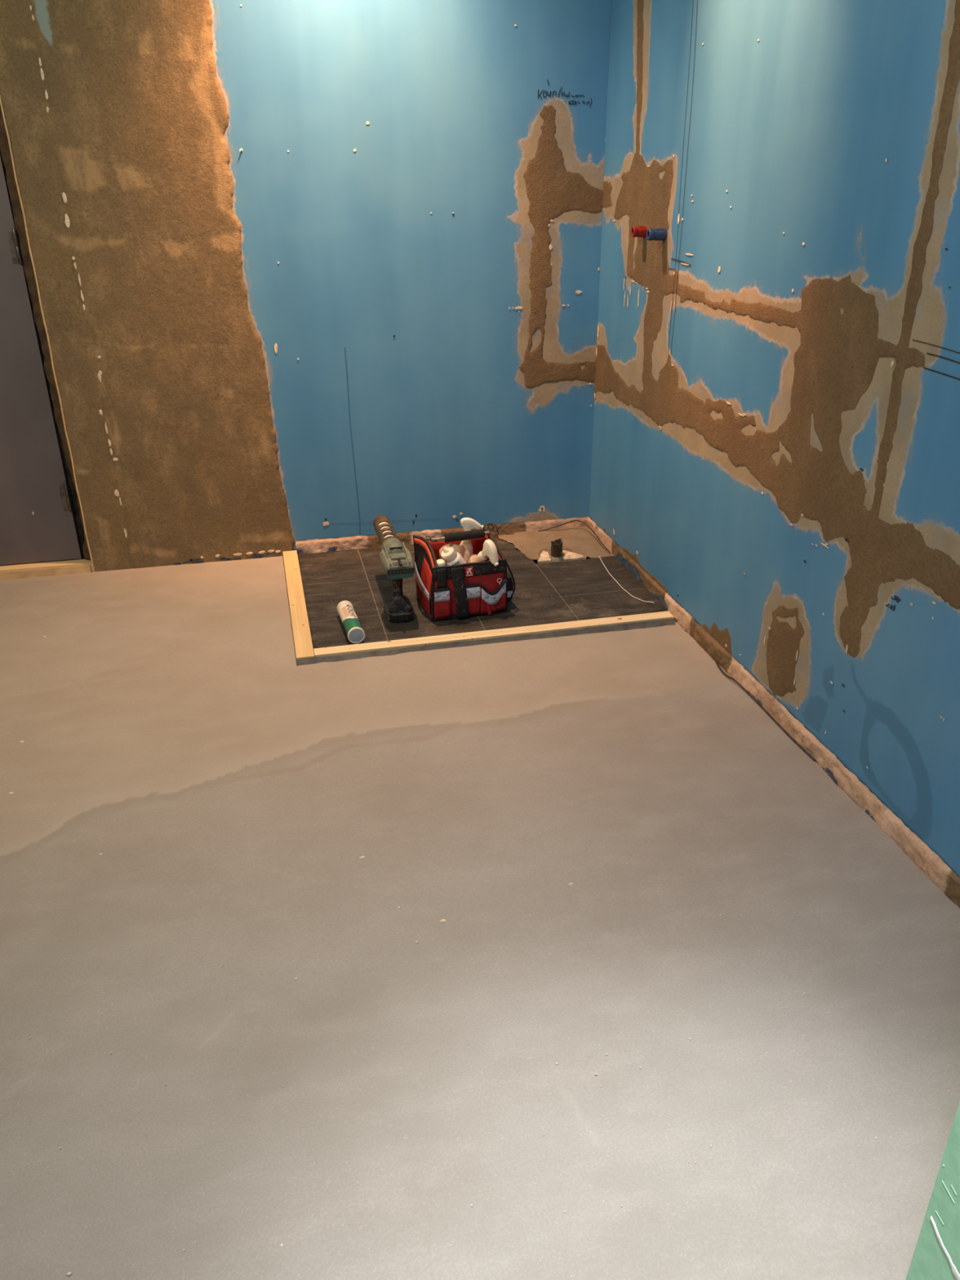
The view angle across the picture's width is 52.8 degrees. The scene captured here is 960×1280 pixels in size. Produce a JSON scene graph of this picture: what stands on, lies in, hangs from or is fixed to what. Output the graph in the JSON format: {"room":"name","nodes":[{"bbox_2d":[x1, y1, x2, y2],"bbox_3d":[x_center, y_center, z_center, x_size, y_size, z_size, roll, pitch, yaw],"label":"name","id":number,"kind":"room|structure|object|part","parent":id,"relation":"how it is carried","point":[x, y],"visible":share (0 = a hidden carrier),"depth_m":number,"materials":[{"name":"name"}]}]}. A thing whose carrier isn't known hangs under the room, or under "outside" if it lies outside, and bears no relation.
{"room":"building under construction","nodes":[
{"label":"building under construction","id":0,"kind":"room"},
{"bbox_2d":[0,0,611,571],"bbox_3d":[-1.016,-1.389,3.011,3.100,2.600,0.163,-6,27,-11],"label":"wall","id":1,"kind":"structure","parent":0,"point":[305,269],"depth_m":3.13,"materials":[{"name":"blue paint"}]},
{"bbox_2d":[0,149,82,565],"bbox_3d":[-1.861,-1.151,2.897,0.914,2.014,0.051,-6,27,-11],"label":"door","id":2,"kind":"structure","parent":1,"relation":"in","point":[37,524],"depth_m":3.21,"materials":[{"name":"metal"}]},
{"bbox_2d":[0,104,90,560],"bbox_3d":[-1.394,-1.174,2.976,0.057,2.050,0.006,13,29,25],"label":"door frame","id":3,"kind":"structure","parent":1,"relation":"in","point":[19,222],"depth_m":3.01,"materials":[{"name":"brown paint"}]},
{"bbox_2d":[0,93,94,572],"bbox_3d":[-1.363,-1.159,2.944,0.008,2.050,0.008,-6,27,-11],"label":"trim","id":4,"kind":"structure","parent":1,"relation":"attached to","point":[1,102],"depth_m":3.02,"materials":[{"name":"black metal"}]},
{"bbox_2d":[295,516,610,554],"bbox_3d":[-0.094,-0.330,3.515,1.119,0.063,0.290,-6,27,-11],"label":"baseboard","id":5,"kind":"structure","parent":1,"relation":"attached to","point":[308,546],"depth_m":3.61,"materials":[{"name":"wood"}]},
{"bbox_2d":[466,554,480,563],"bbox_3d":[-0.010,-0.243,3.035,0.044,0.073,0.057,-21,77,-36],"label":"bottle","id":6,"kind":"object","parent":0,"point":[474,557],"depth_m":3.02,"materials":[{"name":"beige plastic"}]},
{"bbox_2d":[0,525,959,1279],"bbox_3d":[-0.501,0.664,1.562,3.100,0.087,4.800,-6,27,-11],"label":"floor","id":7,"kind":"structure","parent":0,"point":[555,955],"depth_m":1.73,"materials":[{"name":"grey concrete"}]},
{"bbox_2d":[0,559,93,572],"bbox_3d":[-1.827,-0.211,3.318,0.949,0.042,0.045,-6,27,-11],"label":"board","id":8,"kind":"object","parent":7,"relation":"on","point":[80,562],"visible":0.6,"depth_m":3.37,"materials":[{"name":"brown wood"}]},
{"bbox_2d":[282,550,314,659],"bbox_3d":[-0.594,-0.126,3.139,0.050,0.027,0.876,-6,27,-11],"label":"batten","id":9,"kind":"object","parent":7,"relation":"on","point":[300,626],"visible":1,"depth_m":3.06,"materials":[{"name":"brown wood"}]},
{"bbox_2d":[337,600,364,643],"bbox_3d":[-0.396,-0.060,2.950,0.051,0.051,0.228,-8,27,-15],"label":"cartridge","id":10,"kind":"object","parent":7,"relation":"on","point":[355,633],"visible":1,"depth_m":2.89,"materials":[{"name":"white plastic"}]},
{"bbox_2d":[373,514,414,623],"bbox_3d":[-0.283,-0.234,3.108,0.102,0.226,0.446,-6,27,-11],"label":"drill","id":11,"kind":"object","parent":7,"relation":"on","point":[397,561],"visible":1,"depth_m":2.98,"materials":[{"name":"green plastic"}]},
{"bbox_3d":[-0.282,-0.256,2.939,0.008,0.030,0.132,-6,27,-11],"label":"channel rail","id":12,"kind":"part","parent":11,"relation":"part of","materials":[{"name":"green plastic"}]},
{"bbox_2d":[381,537,404,554],"bbox_3d":[-0.266,-0.269,3.002,0.072,0.072,0.106,-6,27,-11],"label":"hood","id":13,"kind":"object","parent":11,"relation":"attached to","point":[389,545],"depth_m":2.97,"materials":[{"name":"plastic"}]},
{"bbox_3d":[-0.257,-0.181,3.005,0.040,0.092,0.060,-6,27,-11],"label":"handle","id":14,"kind":"part","parent":11,"relation":"part of","materials":[{"name":"black plastic"}]},
{"bbox_3d":[-0.239,-0.232,2.891,0.009,0.014,0.045,-6,27,-11],"label":"plunger rod","id":15,"kind":"part","parent":11,"relation":"part of","materials":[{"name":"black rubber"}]},
{"bbox_3d":[-0.224,-0.263,2.951,0.008,0.030,0.132,-6,27,-11],"label":"channel rail","id":16,"kind":"part","parent":11,"relation":"part of","materials":[{"name":"plastic"}]},
{"bbox_2d":[413,523,515,621],"bbox_3d":[-0.051,-0.229,3.054,0.296,0.257,0.228,-8,27,-15],"label":"tool bag","id":17,"kind":"object","parent":7,"relation":"on","point":[465,590],"visible":0.94,"depth_m":2.99,"materials":[{"name":"red fabric"}]},
{"bbox_3d":[-0.170,-0.204,3.034,0.031,0.218,0.197,-8,27,-15],"label":"panel","id":18,"kind":"part","parent":17,"relation":"part of","materials":[{"name":"red fabric"}]},
{"bbox_2d":[436,559,445,566],"bbox_3d":[-0.118,-0.203,2.969,0.031,0.093,0.045,7,27,15],"label":"tube","id":19,"kind":"object","parent":17,"relation":"in","point":[441,562],"visible":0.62,"depth_m":2.94,"materials":[{"name":"beige plastic"}]},
{"bbox_2d":[439,543,466,559],"bbox_3d":[-0.083,-0.253,3.050,0.090,0.107,0.040,-6,27,-11],"label":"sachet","id":20,"kind":"object","parent":17,"relation":"in","point":[460,549],"visible":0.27,"depth_m":3.03,"materials":[{"name":"beige plastic"}]},
{"bbox_2d":[440,546,466,565],"bbox_3d":[-0.067,-0.227,2.995,0.114,0.142,0.058,-15,30,-27],"label":"dispenser bottle","id":21,"kind":"object","parent":17,"relation":"in","point":[451,557],"visible":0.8,"depth_m":2.95,"materials":[{"name":"beige plastic"}]},
{"bbox_3d":[-0.104,-0.278,2.960,0.021,0.019,0.015,11,28,22],"label":"spout","id":22,"kind":"part","parent":21,"relation":"part of","materials":[{"name":"beige plastic"}]},
{"bbox_3d":[-0.091,-0.244,3.158,0.236,0.185,0.012,-8,27,-15],"label":"panel","id":23,"kind":"part","parent":17,"relation":"part of","materials":[{"name":"red fabric"}]},
{"bbox_2d":[463,547,471,561],"bbox_3d":[-0.052,-0.242,3.091,0.058,0.115,0.057,-6,27,-11],"label":"bottle","id":24,"kind":"object","parent":17,"relation":"in","point":[467,555],"visible":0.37,"depth_m":3.06,"materials":[{"name":"plastic"}]},
{"bbox_3d":[-0.032,-0.153,2.988,0.236,0.168,0.014,-8,27,-15],"label":"panel","id":25,"kind":"part","parent":17,"relation":"part of","materials":[{"name":"red fabric"}]},
{"bbox_2d":[459,517,483,555],"bbox_3d":[-0.034,-0.297,3.092,0.092,0.195,0.040,0,26,2],"label":"spray bottle","id":26,"kind":"object","parent":17,"relation":"in","point":[467,523],"visible":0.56,"depth_m":3.06,"materials":[{"name":"beige plastic"}]},
{"bbox_2d":[466,539,498,566],"bbox_3d":[0.008,-0.255,3.006,0.044,0.136,0.144,-21,33,-36],"label":"spray bottle","id":27,"kind":"object","parent":17,"relation":"in","point":[489,550],"visible":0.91,"depth_m":2.96,"materials":[{"name":"beige plastic"}]},
{"bbox_3d":[0.094,-0.187,3.039,0.040,0.138,0.011,-17,30,-30],"label":"cord","id":28,"kind":"part","parent":17,"relation":"part of","materials":[{"name":"black rubber"}]},
{"bbox_2d":[313,611,674,657],"bbox_3d":[0.058,-0.011,2.891,1.096,0.027,0.044,-6,27,-11],"label":"batten","id":29,"kind":"object","parent":7,"relation":"on","point":[609,621],"visible":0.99,"depth_m":2.87,"materials":[{"name":"brown wood"}]},
{"bbox_2d":[537,551,551,563],"bbox_3d":[0.238,-0.292,3.482,0.047,0.034,0.100,6,27,14],"label":"fragment","id":30,"kind":"object","parent":7,"relation":"on","point":[544,557],"visible":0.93,"depth_m":3.45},
{"bbox_2d":[549,538,563,562],"bbox_3d":[0.277,-0.318,3.474,0.061,0.089,0.060,-6,27,-11],"label":"pipe stub","id":31,"kind":"object","parent":7,"relation":"on","point":[556,555],"visible":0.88,"depth_m":3.46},
{"bbox_2d":[562,550,584,560],"bbox_3d":[0.330,-0.303,3.506,0.076,0.032,0.085,-6,27,-11],"label":"fragment","id":32,"kind":"object","parent":7,"relation":"on","point":[567,556],"visible":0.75,"depth_m":3.47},
{"bbox_2d":[599,556,654,603],"bbox_3d":[0.473,-0.207,3.289,0.047,0.004,0.438,-8,27,-15],"label":"cord","id":33,"kind":"object","parent":7,"relation":"on","point":[599,557],"visible":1,"depth_m":3.22,"materials":[{"name":"white plastic"}]},
{"bbox_2d":[589,0,959,877],"bbox_3d":[0.981,-0.577,1.304,0.152,2.600,4.740,-6,27,-11],"label":"wall","id":34,"kind":"structure","parent":0,"point":[775,446],"depth_m":2.17,"materials":[{"name":"blue paint"}]},
{"bbox_2d":[631,226,647,237],"bbox_3d":[0.485,-1.238,2.933,0.048,0.032,0.032,-6,27,-11],"label":"plug","id":35,"kind":"object","parent":34,"relation":"attached to","point":[636,231],"visible":0.94,"depth_m":2.92,"materials":[{"name":"red plastic"}]},
{"bbox_2d":[646,228,667,240],"bbox_3d":[0.514,-1.173,2.799,0.058,0.033,0.033,-6,27,-11],"label":"plug","id":36,"kind":"object","parent":34,"relation":"attached to","point":[657,234],"visible":1,"depth_m":2.79,"materials":[{"name":"blue plastic"}]},
{"bbox_2d":[586,516,959,908],"bbox_3d":[0.719,0.144,2.525,0.031,0.063,2.787,-6,27,-11],"label":"baseboard","id":37,"kind":"structure","parent":34,"relation":"attached to","point":[926,860],"depth_m":2.31,"materials":[{"name":"wood"}]},
{"bbox_2d":[905,1101,959,1279],"bbox_3d":[0.975,0.063,-0.068,0.540,2.550,1.792,-6,27,-11],"label":"wall","id":38,"kind":"structure","parent":0,"point":[936,1254],"depth_m":1.10,"materials":[{"name":"green paint"}]}
]}

